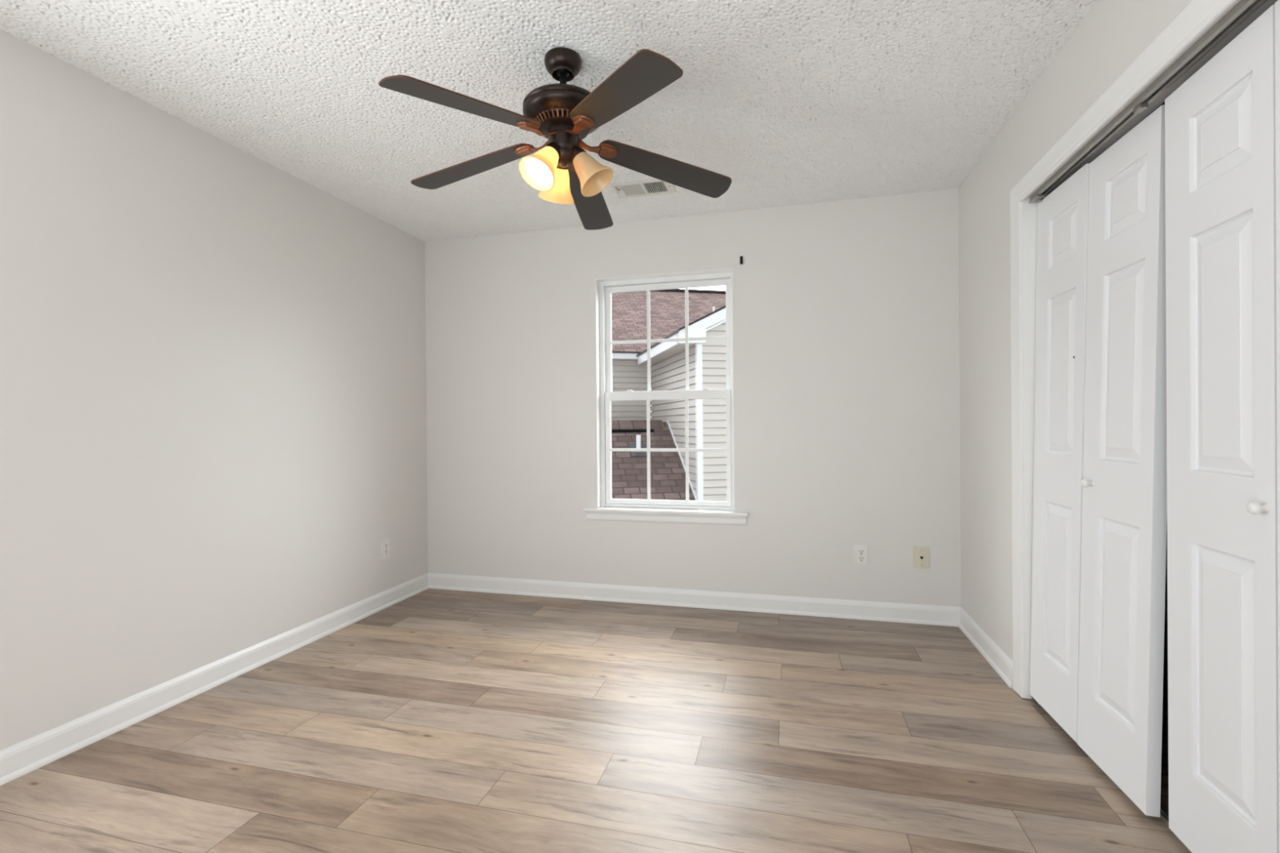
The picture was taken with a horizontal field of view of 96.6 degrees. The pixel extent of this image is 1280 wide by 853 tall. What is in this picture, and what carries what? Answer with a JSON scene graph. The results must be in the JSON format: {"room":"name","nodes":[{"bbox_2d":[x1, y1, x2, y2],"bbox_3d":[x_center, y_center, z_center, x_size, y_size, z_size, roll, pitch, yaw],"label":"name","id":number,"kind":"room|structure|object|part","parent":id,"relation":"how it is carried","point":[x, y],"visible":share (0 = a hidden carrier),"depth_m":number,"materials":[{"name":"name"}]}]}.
{"room":"empty bedroom","nodes":[
{"label":"empty bedroom","id":0,"kind":"room"},
{"bbox_2d":[0,29,427,750],"bbox_3d":[-2.105,-0.086,1.977,0.130,2.470,4.280,0,0,14],"label":"wall","id":1,"kind":"structure","parent":0,"point":[213,421],"depth_m":2.37,"materials":[{"name":"paint"}]},
{"bbox_2d":[0,573,428,786],"bbox_3d":[-2.006,1.096,2.024,0.021,0.104,4.150,0,0,14],"label":"baseboard","id":2,"kind":"structure","parent":1,"relation":"attached to","point":[17,760],"depth_m":2.35,"materials":[{"name":"paint"}]},
{"bbox_2d":[380,538,390,559],"bbox_3d":[-1.607,0.774,3.607,0.008,0.115,0.080,0,0,14],"label":"wall outlet","id":3,"kind":"object","parent":1,"relation":"attached to","point":[384,544],"visible":1,"depth_m":3.60,"materials":[{"name":"white plastic"}]},
{"bbox_2d":[0,0,1096,242],"bbox_3d":[0.007,-1.315,1.345,4.313,0.019,4.460,0,0,14],"label":"ceiling","id":4,"kind":"structure","parent":0,"point":[793,102],"depth_m":2.16,"materials":[{"name":"white paint"}]},
{"bbox_2d":[378,47,731,230],"bbox_3d":[-0.306,-1.060,2.056,1.209,0.489,1.239,0,0,14],"label":"ceiling fan","id":5,"kind":"object","parent":4,"relation":"hanging from","point":[563,113],"visible":1,"depth_m":1.97,"materials":[{"name":"brown wood"}]},
{"bbox_3d":[-0.517,-0.972,1.727,0.136,0.006,0.526,13,17,37],"label":"blade","id":6,"kind":"part","parent":5,"relation":"part of","materials":[{"name":"brown wood"}]},
{"bbox_3d":[-0.633,-0.984,2.165,0.526,0.006,0.136,-8,7,21],"label":"blade","id":7,"kind":"part","parent":5,"relation":"part of","materials":[{"name":"brown wood"}]},
{"bbox_3d":[-0.328,-0.901,1.957,0.134,0.118,0.134,32,-27,-16],"label":"lamp shade","id":8,"kind":"part","parent":5,"relation":"part of","materials":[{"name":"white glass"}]},
{"bbox_3d":[-0.323,-0.913,1.963,0.042,0.076,0.042,32,-27,-16],"label":"bulb","id":9,"kind":"part","parent":5,"relation":"part of","materials":[{"name":"white glass"}]},
{"bbox_2d":[543,142,560,159],"bbox_3d":[-0.302,-0.961,1.989,0.062,0.040,0.062,32,-27,-16],"label":"socket","id":10,"kind":"object","parent":5,"relation":"attached to","point":[555,147],"depth_m":1.96,"materials":[{"name":"brown metal"}]},
{"bbox_3d":[-0.303,-0.901,2.109,0.134,0.118,0.134,30,36,23],"label":"lamp shade","id":11,"kind":"part","parent":5,"relation":"part of","materials":[{"name":"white glass"}]},
{"bbox_2d":[556,165,568,169],"bbox_3d":[-0.288,-0.961,2.070,0.062,0.040,0.062,30,36,23],"label":"socket","id":12,"kind":"object","parent":5,"relation":"attached to","point":[558,167],"depth_m":2.06,"materials":[{"name":"brown metal"}]},
{"bbox_2d":[571,146,586,164],"bbox_3d":[-0.224,-0.962,2.016,0.062,0.040,0.062,-36,-6,6],"label":"socket","id":13,"kind":"object","parent":5,"relation":"attached to","point":[577,152],"depth_m":1.99,"materials":[{"name":"brown metal"}]},
{"bbox_3d":[-0.221,-0.967,2.407,0.136,0.006,0.526,-6,-11,6],"label":"blade","id":14,"kind":"part","parent":5,"relation":"part of","materials":[{"name":"brown wood"}]},
{"bbox_3d":[-0.182,-0.902,2.007,0.134,0.118,0.134,-36,-6,6],"label":"lamp shade","id":15,"kind":"part","parent":5,"relation":"part of","materials":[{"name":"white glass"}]},
{"bbox_3d":[-0.066,-0.983,1.695,0.136,0.006,0.526,9,3,-33],"label":"blade","id":16,"kind":"part","parent":5,"relation":"part of","materials":[{"name":"brown wood"}]},
{"bbox_3d":[0.095,-0.968,2.147,0.526,0.006,0.136,10,-13,-18],"label":"blade","id":17,"kind":"part","parent":5,"relation":"part of","materials":[{"name":"brown wood"}]},
{"bbox_2d":[609,178,675,199],"bbox_3d":[0.019,-1.305,3.136,0.330,0.012,0.192,0,0,14],"label":"ceiling vent","id":18,"kind":"object","parent":4,"relation":"in","point":[649,187],"visible":0.95,"depth_m":3.13,"materials":[{"name":"metal"}]},
{"bbox_2d":[0,588,1191,852],"bbox_3d":[0.017,1.164,1.395,4.353,0.060,4.660,0,0,14],"label":"floor","id":19,"kind":"structure","parent":0,"point":[434,720],"depth_m":1.98,"materials":[{"name":"laminate"}]},
{"bbox_2d":[1031,696,1042,707],"bbox_3d":[1.611,1.103,2.294,0.046,0.030,0.053,0,0,14],"label":"bracket","id":20,"kind":"object","parent":19,"relation":"on","point":[1033,700],"visible":0.21,"depth_m":2.30,"materials":[{"name":"metal"}]},
{"bbox_2d":[1160,801,1168,825],"bbox_3d":[1.487,1.115,1.541,0.033,0.013,1.461,0,0,14],"label":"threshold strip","id":21,"kind":"object","parent":19,"relation":"on","point":[1164,811],"visible":0.02,"depth_m":1.64,"materials":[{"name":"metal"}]},
{"bbox_2d":[424,188,961,607],"bbox_3d":[0.155,-0.109,3.672,3.663,2.470,0.130,0,0,14],"label":"wall","id":22,"kind":"structure","parent":0,"point":[846,357],"depth_m":3.47,"materials":[{"name":"paint"}]},
{"bbox_2d":[582,268,747,525],"bbox_3d":[0.154,-0.179,3.653,1.055,1.570,0.162,0,0,14],"label":"window","id":23,"kind":"structure","parent":22,"relation":"in","point":[604,287],"depth_m":3.67,"materials":[{"name":"paint"}]},
{"bbox_3d":[0.175,-0.562,3.711,0.826,0.738,0.025,0,0,14],"label":"sash","id":24,"kind":"part","parent":23,"relation":"part of","materials":[{"name":"plastic"}]},
{"bbox_3d":[0.174,0.138,3.685,0.826,0.736,0.025,0,0,14],"label":"sash","id":25,"kind":"part","parent":23,"relation":"part of","materials":[{"name":"plastic"}]},
{"bbox_2d":[427,573,960,626],"bbox_3d":[0.145,1.074,3.603,3.403,0.104,0.021,0,0,14],"label":"baseboard","id":26,"kind":"structure","parent":22,"relation":"attached to","point":[944,615],"depth_m":3.53,"materials":[{"name":"paint"}]},
{"bbox_2d":[740,256,745,264],"bbox_3d":[0.623,-1.014,3.469,0.030,0.050,0.022,0,0,14],"label":"curtain bracket","id":27,"kind":"object","parent":22,"relation":"attached to","point":[741,257],"visible":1,"depth_m":3.48,"materials":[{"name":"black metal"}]},
{"bbox_2d":[853,545,868,565],"bbox_3d":[1.285,0.748,3.314,0.080,0.115,0.008,0,0,14],"label":"wall outlet","id":28,"kind":"object","parent":22,"relation":"attached to","point":[860,553],"visible":1,"depth_m":3.31,"materials":[{"name":"white plastic"}]},
{"bbox_2d":[857,555,864,561],"bbox_3d":[1.284,0.767,3.312,0.034,0.034,0.004,0,0,14],"label":"receptacle","id":29,"kind":"object","parent":28,"relation":"attached to","point":[860,558],"depth_m":3.31,"materials":[{"name":"white plastic"}]},
{"bbox_2d":[857,549,864,555],"bbox_3d":[1.284,0.728,3.312,0.034,0.034,0.004,0,0,14],"label":"receptacle","id":30,"kind":"object","parent":28,"relation":"attached to","point":[860,552],"depth_m":3.31,"materials":[{"name":"white plastic"}]},
{"bbox_2d":[913,546,929,568],"bbox_3d":[1.595,0.742,3.230,0.082,0.123,0.018,0,0,14],"label":"cable plate","id":31,"kind":"object","parent":22,"relation":"attached to","point":[921,554],"visible":1,"depth_m":3.23,"materials":[{"name":"beige plastic"}]},
{"bbox_2d":[958,0,1191,661],"bbox_3d":[1.309,-0.111,1.099,0.115,2.470,4.280,0,0,14],"label":"wall","id":32,"kind":"structure","parent":0,"point":[1112,34],"depth_m":2.59,"materials":[{"name":"paint"}]},
{"bbox_2d":[958,607,1013,688],"bbox_3d":[1.688,1.064,2.813,0.021,0.104,0.782,0,0,14],"label":"baseboard","id":33,"kind":"structure","parent":32,"relation":"attached to","point":[1002,664],"depth_m":2.73,"materials":[{"name":"paint"}]},
{"bbox_2d":[1009,0,1277,698],"bbox_3d":[1.426,0.059,1.580,0.132,2.118,1.707,0,0,14],"label":"door frame","id":34,"kind":"structure","parent":32,"relation":"attached to","point":[1197,15],"depth_m":2.32,"materials":[{"name":"paint"}]},
{"bbox_2d":[1028,0,1267,204],"bbox_3d":[1.413,-0.910,1.579,0.044,0.036,1.521,0,0,14],"label":"door track","id":35,"kind":"object","parent":32,"relation":"attached to","point":[1241,11],"visible":0.94,"depth_m":1.53,"materials":[{"name":"metal"}]},
{"bbox_2d":[1029,105,1167,817],"bbox_3d":[1.534,0.097,1.956,0.091,1.994,0.736,0,0,13],"label":"door","id":36,"kind":"structure","parent":35,"relation":"hanging from","point":[1100,501],"depth_m":1.84,"materials":[{"name":"white paint"}]},
{"bbox_3d":[1.492,0.189,1.905,0.032,0.029,0.029,1,0,13],"label":"knob","id":37,"kind":"part","parent":36,"relation":"part of","materials":[{"name":"white plastic"}]},
{"bbox_2d":[1164,0,1279,852],"bbox_3d":[1.349,0.105,1.204,0.071,1.992,0.738,0,0,14],"label":"door","id":38,"kind":"structure","parent":35,"relation":"hanging from","point":[1222,124],"depth_m":1.35,"materials":[{"name":"white paint"}]},
{"bbox_3d":[1.337,0.176,1.236,0.032,0.029,0.029,0,0,15],"label":"knob","id":39,"kind":"part","parent":38,"relation":"part of","materials":[{"name":"white plastic"}]},
{"bbox_2d":[1135,112,1168,685],"bbox_3d":[1.819,-0.116,1.474,0.685,2.470,2.200,0,0,14],"label":"wall","id":40,"kind":"structure","parent":0,"point":[1166,651],"depth_m":2.45,"materials":[{"name":"paint"}]},
{"label":"outside","id":41,"kind":"structure","parent":0,"visible":0},
{"bbox_3d":[7.314,3.966,38.234,90.000,0.200,69.400,0,0,14],"label":"ground","id":42,"kind":"structure","parent":41,"visible":0},
{"bbox_2d":[603,288,733,511],"bbox_3d":[0.660,0.193,13.512,16.000,7.600,11.750,-1,0,-11],"label":"house","id":43,"kind":"structure","parent":42,"relation":"on","point":[707,418],"depth_m":8.57,"materials":[{"name":"plastic"}]},
{"bbox_2d":[611,429,654,432],"bbox_3d":[-2.813,0.090,8.507,6.200,0.058,0.075,-1,0,-11],"label":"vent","id":44,"kind":"object","parent":43,"relation":"attached to","point":[612,430],"depth_m":9.05,"materials":[{"name":"black metal"}]},
{"bbox_3d":[0.824,1.441,7.827,0.077,5.135,0.082,-1,0,-11],"label":"corner post","id":45,"kind":"part","parent":43,"relation":"part of","materials":[{"name":"white plastic"}]},
{"bbox_3d":[1.684,-1.848,7.799,2.235,1.204,0.020,-1,0,-11],"label":"raking trim","id":46,"kind":"part","parent":43,"relation":"part of","materials":[{"name":"white wood"}]}
]}

